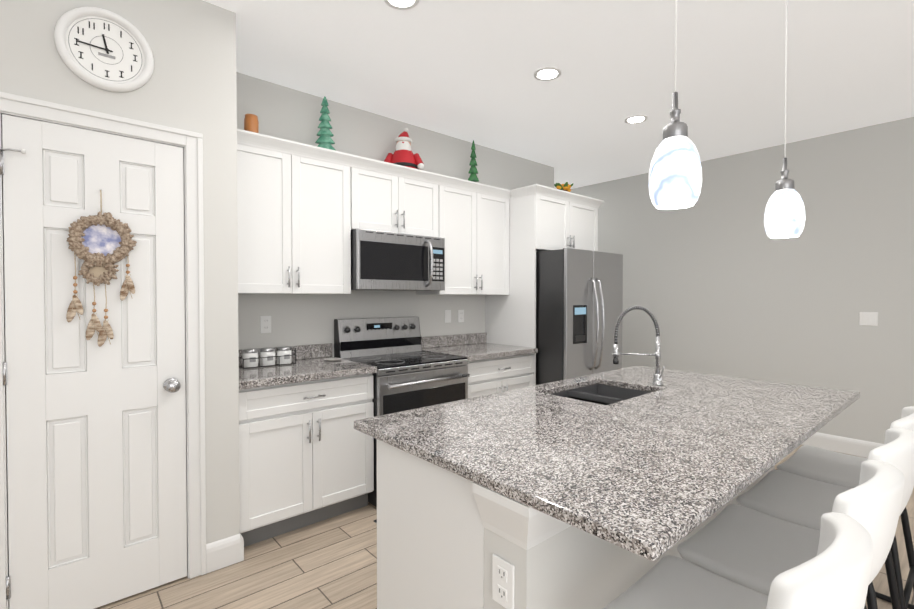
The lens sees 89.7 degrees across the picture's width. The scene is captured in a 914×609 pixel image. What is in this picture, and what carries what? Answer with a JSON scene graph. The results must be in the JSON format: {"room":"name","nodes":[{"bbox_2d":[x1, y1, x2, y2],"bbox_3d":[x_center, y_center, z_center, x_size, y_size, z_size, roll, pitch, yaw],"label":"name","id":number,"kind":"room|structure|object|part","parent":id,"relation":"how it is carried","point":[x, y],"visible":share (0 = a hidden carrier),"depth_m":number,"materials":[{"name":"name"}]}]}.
{"room":"kitchen","nodes":[
{"label":"kitchen","id":0,"kind":"room"},
{"bbox_2d":[0,0,239,543],"bbox_3d":[-3.061,-0.055,0.790,5.000,2.840,0.110,-1,1,-41],"label":"wall","id":1,"kind":"structure","parent":0,"point":[190,84],"depth_m":2.28,"materials":[{"name":"white paint"}]},
{"bbox_2d":[0,114,186,608],"bbox_3d":[-1.547,0.290,2.013,0.634,2.088,0.108,-1,1,-41],"label":"door","id":2,"kind":"structure","parent":1,"relation":"in","point":[96,475],"depth_m":2.00,"materials":[{"name":"white wood"}]},
{"bbox_2d":[66,189,136,346],"bbox_3d":[-1.541,-0.159,2.000,0.246,0.687,0.053,-1,1,-41],"label":"catcher","id":3,"kind":"object","parent":2,"relation":"hanging from","point":[100,244],"visible":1,"depth_m":1.99,"materials":[{"name":"brown wicker"}]},
{"bbox_2d":[0,92,205,608],"bbox_3d":[-1.585,0.255,2.063,0.784,2.180,0.130,-1,1,-41],"label":"door frame","id":4,"kind":"structure","parent":1,"relation":"attached to","point":[191,142],"depth_m":2.23,"materials":[{"name":"white wood"}]},
{"bbox_2d":[54,7,153,91],"bbox_3d":[-1.528,-1.112,2.007,0.348,0.348,0.036,-1,1,-41],"label":"wall clock","id":5,"kind":"object","parent":1,"relation":"attached to","point":[104,49],"visible":1,"depth_m":2.00,"materials":[{"name":"white plastic"}]},
{"bbox_2d":[206,534,243,572],"bbox_3d":[-1.220,1.270,2.392,0.176,0.140,0.115,-1,1,-41],"label":"baseboard","id":6,"kind":"structure","parent":1,"relation":"attached to","point":[223,553],"depth_m":2.35,"materials":[{"name":"white wood"}]},
{"bbox_2d":[236,72,553,357],"bbox_3d":[-0.314,-0.106,4.055,3.630,2.840,0.120,-1,1,-41],"label":"wall","id":7,"kind":"structure","parent":0,"point":[284,112],"depth_m":3.55,"materials":[{"name":"white paint"}]},
{"bbox_2d":[260,316,270,332],"bbox_3d":[-1.297,0.136,3.119,0.072,0.116,0.008,-1,1,-41],"label":"electrical outlet","id":8,"kind":"object","parent":7,"relation":"attached to","point":[265,324],"visible":1,"depth_m":3.12,"materials":[{"name":"white plastic"}]},
{"bbox_2d":[237,137,352,293],"bbox_3d":[-1.150,-0.525,3.030,0.828,0.910,0.318,-1,1,-41],"label":"upper cabinet","id":9,"kind":"object","parent":7,"relation":"attached to","point":[303,210],"depth_m":2.91,"materials":[{"name":"white wood"}]},
{"bbox_2d":[244,114,258,132],"bbox_3d":[-1.261,-1.067,2.820,0.082,0.179,0.082,-1,1,-41],"label":"decorative jar","id":10,"kind":"object","parent":9,"relation":"on","point":[251,122],"visible":0.48,"depth_m":2.79,"materials":[{"name":"brown ceramic"}]},
{"bbox_2d":[315,96,335,150],"bbox_3d":[-0.920,-1.216,3.206,0.144,0.465,0.112,-1,1,-41],"label":"tree","id":11,"kind":"object","parent":9,"relation":"on","point":[324,139],"visible":0.69,"depth_m":3.19,"materials":[{"name":"green ceramic"}]},
{"bbox_2d":[353,161,440,236],"bbox_3d":[-0.542,-0.759,3.554,0.774,0.458,0.318,-1,1,-41],"label":"upper cabinet","id":12,"kind":"object","parent":7,"relation":"attached to","point":[388,200],"depth_m":3.41,"materials":[{"name":"white wood"}]},
{"bbox_2d":[351,229,444,290],"bbox_3d":[-0.489,-0.316,3.499,0.768,0.414,0.476,-1,1,-41],"label":"microwave","id":13,"kind":"object","parent":12,"relation":"attached to","point":[386,261],"visible":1,"depth_m":3.33,"materials":[{"name":"silver metal"}]},
{"bbox_2d":[384,128,423,169],"bbox_3d":[-0.432,-1.201,3.644,0.295,0.414,0.281,-1,1,-41],"label":"decorative piece","id":14,"kind":"object","parent":12,"relation":"on","point":[403,155],"visible":0.46,"depth_m":3.60,"materials":[{"name":"red"}]},
{"bbox_2d":[445,310,450,322],"bbox_3d":[-0.081,0.107,4.174,0.072,0.116,0.009,-1,1,-41],"label":"light switch","id":15,"kind":"object","parent":7,"relation":"attached to","point":[447,316],"visible":1,"depth_m":4.17,"materials":[{"name":"white plastic"}]},
{"bbox_2d":[458,310,463,321],"bbox_3d":[0.039,0.107,4.279,0.072,0.116,0.008,-1,1,-41],"label":"electrical outlet","id":16,"kind":"object","parent":7,"relation":"attached to","point":[460,315],"visible":1,"depth_m":4.27,"materials":[{"name":"white plastic"}]},
{"bbox_2d":[416,181,512,296],"bbox_3d":[0.067,-0.542,4.087,0.831,0.910,0.318,-1,1,-41],"label":"upper cabinet","id":17,"kind":"object","parent":7,"relation":"attached to","point":[474,221],"depth_m":3.95,"materials":[{"name":"white wood"}]},
{"bbox_2d":[468,140,478,181],"bbox_3d":[0.147,-1.235,4.133,0.105,0.475,0.082,-1,1,-41],"label":"tree","id":18,"kind":"object","parent":17,"relation":"on","point":[473,172],"visible":0.73,"depth_m":4.12,"materials":[{"name":"green plastic"}]},
{"bbox_2d":[509,189,599,260],"bbox_3d":[0.853,-0.749,4.563,0.972,0.510,0.624,-1,1,-41],"label":"upper cabinet","id":19,"kind":"object","parent":7,"relation":"attached to","point":[539,219],"depth_m":4.19,"materials":[{"name":"white wood"}]},
{"bbox_2d":[554,182,572,191],"bbox_3d":[1.109,-1.132,4.755,0.226,0.250,0.168,-1,1,-41],"label":"flowers","id":20,"kind":"object","parent":19,"relation":"on","point":[566,186],"visible":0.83,"depth_m":4.70,"materials":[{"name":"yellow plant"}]},
{"bbox_2d":[95,445,913,608],"bbox_3d":[0.065,1.395,0.765,9.660,0.060,9.620,-1,1,-41],"label":"floor","id":21,"kind":"structure","parent":0,"point":[330,563],"depth_m":2.27,"materials":[{"name":"brown wood"}]},
{"bbox_2d":[239,374,373,546],"bbox_3d":[-1.051,0.888,2.938,0.828,0.888,0.617,-1,1,-41],"label":"base cabinet","id":22,"kind":"object","parent":21,"relation":"on","point":[306,453],"depth_m":2.67,"materials":[{"name":"white wood"}]},
{"bbox_2d":[239,332,537,389],"bbox_3d":[-0.431,0.359,3.445,2.441,0.142,0.652,-1,1,-41],"label":"countertop","id":23,"kind":"structure","parent":22,"relation":"on","point":[311,364],"depth_m":3.22,"materials":[{"name":"stone"}]},
{"bbox_2d":[239,350,295,368],"bbox_3d":[-1.220,0.351,2.977,0.342,0.087,0.113,-1,1,-41],"label":"rack","id":24,"kind":"object","parent":23,"relation":"on","point":[269,357],"visible":0.58,"depth_m":2.94,"materials":[{"name":"black metal"}]},
{"bbox_2d":[242,348,258,367],"bbox_3d":[-1.305,0.337,2.903,0.096,0.113,0.096,-1,1,-41],"label":"canister","id":25,"kind":"object","parent":24,"relation":"in","point":[249,353],"visible":0.92,"depth_m":2.87,"materials":[{"name":"white ceramic"}]},
{"bbox_2d":[260,347,275,365],"bbox_3d":[-1.224,0.336,2.973,0.096,0.113,0.096,-1,1,-41],"label":"canister","id":26,"kind":"object","parent":24,"relation":"in","point":[267,352],"visible":0.98,"depth_m":2.93,"materials":[{"name":"white ceramic"}]},
{"bbox_2d":[276,346,291,363],"bbox_3d":[-1.143,0.335,3.043,0.096,0.113,0.096,-1,1,-41],"label":"canister","id":27,"kind":"object","parent":24,"relation":"in","point":[282,351],"visible":0.98,"depth_m":3.00,"materials":[{"name":"white ceramic"}]},
{"bbox_2d":[324,358,341,360],"bbox_3d":[-0.867,0.385,3.212,0.128,0.012,0.128,-1,1,-41],"label":"spoon rest","id":28,"kind":"object","parent":23,"relation":"on","point":[331,359],"visible":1,"depth_m":3.23,"materials":[{"name":"grey"}]},
{"bbox_2d":[334,316,469,506],"bbox_3d":[-0.406,0.717,3.420,0.772,1.215,0.730,-1,1,-41],"label":"range","id":29,"kind":"object","parent":21,"relation":"on","point":[410,374],"visible":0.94,"depth_m":3.34,"materials":[{"name":"silver metal"}]},
{"bbox_2d":[468,354,533,397],"bbox_3d":[0.166,0.871,3.994,0.831,0.888,0.617,-1,1,-41],"label":"base cabinet","id":30,"kind":"object","parent":21,"relation":"on","point":[495,375],"depth_m":3.74,"materials":[{"name":"white wood"}]},
{"bbox_2d":[354,425,774,608],"bbox_3d":[0.654,0.892,1.971,1.980,0.909,0.772,-1,1,-41],"label":"kitchen island","id":31,"kind":"object","parent":21,"relation":"on","point":[447,538],"depth_m":1.28,"materials":[{"name":"white"}]},
{"bbox_2d":[354,389,793,564],"bbox_3d":[0.325,0.429,1.512,0.890,0.030,1.090,-1,1,-41],"label":"island countertop","id":32,"kind":"structure","parent":31,"relation":"on","point":[638,483],"depth_m":1.27,"materials":[{"name":"grey stone"}]},
{"bbox_2d":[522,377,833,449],"bbox_3d":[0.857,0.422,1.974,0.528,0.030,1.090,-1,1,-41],"label":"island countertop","id":33,"kind":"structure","parent":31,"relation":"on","point":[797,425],"depth_m":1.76,"materials":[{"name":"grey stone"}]},
{"bbox_2d":[550,381,653,404],"bbox_3d":[0.683,0.529,2.176,0.538,0.215,0.378,-1,1,-41],"label":"sink","id":34,"kind":"object","parent":33,"relation":"in","point":[604,391],"depth_m":2.35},
{"bbox_2d":[536,248,622,384],"bbox_3d":[0.985,0.413,4.437,0.902,1.790,0.997,-1,1,-41],"label":"refrigerator","id":35,"kind":"object","parent":21,"relation":"on","point":[579,301],"visible":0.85,"depth_m":4.00,"materials":[{"name":"silver metal"}]},
{"bbox_2d":[603,512,872,608],"bbox_3d":[0.591,0.898,1.022,0.484,0.926,0.484,-1,1,-41],"label":"stool","id":36,"kind":"object","parent":21,"relation":"on","point":[834,573],"visible":1,"depth_m":0.93,"materials":[{"name":"white leather"}]},
{"bbox_2d":[677,460,904,608],"bbox_3d":[0.968,0.892,1.350,0.484,0.926,0.484,-1,1,-41],"label":"stool","id":37,"kind":"object","parent":21,"relation":"on","point":[754,550],"visible":0.65,"depth_m":1.31,"materials":[{"name":"white leather"}]},
{"bbox_2d":[736,428,913,608],"bbox_3d":[1.346,0.887,1.677,0.484,0.926,0.484,-1,1,-41],"label":"stool","id":38,"kind":"object","parent":21,"relation":"on","point":[794,498],"visible":0.46,"depth_m":1.66,"materials":[{"name":"white leather"}]},
{"bbox_3d":[1.349,0.603,1.669,0.497,0.364,0.480,-1,1,-41],"label":"seat","id":39,"kind":"part","parent":38,"relation":"part of","materials":[{"name":"white leather"}]},
{"bbox_3d":[1.335,1.063,1.692,0.455,0.573,0.452,-1,1,-41],"label":"frame","id":40,"kind":"part","parent":38,"relation":"part of","materials":[{"name":"black metal"}]},
{"bbox_2d":[777,406,913,608],"bbox_3d":[1.724,0.882,2.005,0.484,0.926,0.484,-1,1,-41],"label":"stool","id":41,"kind":"object","parent":21,"relation":"on","point":[825,465],"visible":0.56,"depth_m":2.00,"materials":[{"name":"white leather"}]},
{"bbox_3d":[1.727,0.598,1.997,0.497,0.364,0.480,-1,1,-41],"label":"seat","id":42,"kind":"part","parent":41,"relation":"part of","materials":[{"name":"white leather"}]},
{"bbox_3d":[1.713,1.058,2.020,0.455,0.573,0.452,-1,1,-41],"label":"frame","id":43,"kind":"part","parent":41,"relation":"part of","materials":[{"name":"black metal"}]},
{"bbox_2d":[203,0,913,188],"bbox_3d":[0.065,-1.504,0.720,9.660,0.060,9.620,-1,1,-41],"label":"ceiling","id":44,"kind":"structure","parent":0,"point":[465,70],"depth_m":2.93,"materials":[{"name":"white paint"}]},
{"bbox_2d":[384,0,419,9],"bbox_3d":[-0.272,-1.495,2.244,0.180,0.006,0.180,-1,1,-41],"label":"recessed light","id":45,"kind":"object","parent":44,"relation":"in","point":[402,4],"visible":1,"depth_m":2.29,"materials":[{"name":"white plastic"}]},
{"bbox_2d":[534,67,561,80],"bbox_3d":[0.592,-1.507,3.007,0.180,0.006,0.180,-1,1,-41],"label":"recessed light","id":46,"kind":"object","parent":44,"relation":"in","point":[547,73],"visible":1,"depth_m":3.00,"materials":[{"name":"white plastic"}]},
{"bbox_2d":[624,115,647,123],"bbox_3d":[1.471,-1.519,3.777,0.180,0.006,0.180,-1,1,-41],"label":"recessed light","id":47,"kind":"object","parent":44,"relation":"in","point":[635,119],"visible":1,"depth_m":3.77,"materials":[{"name":"white plastic"}]},
{"bbox_2d":[648,0,701,209],"bbox_3d":[0.628,-0.883,1.317,0.140,1.200,0.140,-1,1,-41],"label":"pendant light","id":48,"kind":"object","parent":44,"relation":"hanging from","point":[675,176],"visible":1,"depth_m":1.28,"materials":[{"name":"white glass"}]},
{"bbox_2d":[764,0,804,237],"bbox_3d":[1.357,-0.886,1.897,0.140,1.212,0.140,-1,1,-41],"label":"pendant light","id":49,"kind":"object","parent":44,"relation":"hanging from","point":[784,215],"visible":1,"depth_m":1.87,"materials":[{"name":"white glass"}]},
{"bbox_2d":[570,117,913,443],"bbox_3d":[3.667,-0.103,3.869,0.120,2.840,9.620,-1,1,-41],"label":"wall","id":50,"kind":"structure","parent":0,"point":[717,280],"depth_m":4.36,"materials":[{"name":"grey paint"}]},
{"bbox_2d":[801,432,883,457],"bbox_3d":[3.656,1.248,3.801,0.015,0.140,9.500,-1,1,-41],"label":"baseboard","id":51,"kind":"structure","parent":50,"relation":"attached to","point":[852,446],"depth_m":4.07,"materials":[{"name":"white wood"}]},
{"bbox_2d":[859,312,877,325],"bbox_3d":[3.526,0.123,3.938,0.008,0.116,0.120,-1,1,-41],"label":"light switch","id":52,"kind":"object","parent":50,"relation":"attached to","point":[868,318],"visible":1,"depth_m":3.94,"materials":[{"name":"white plastic"}]}
]}

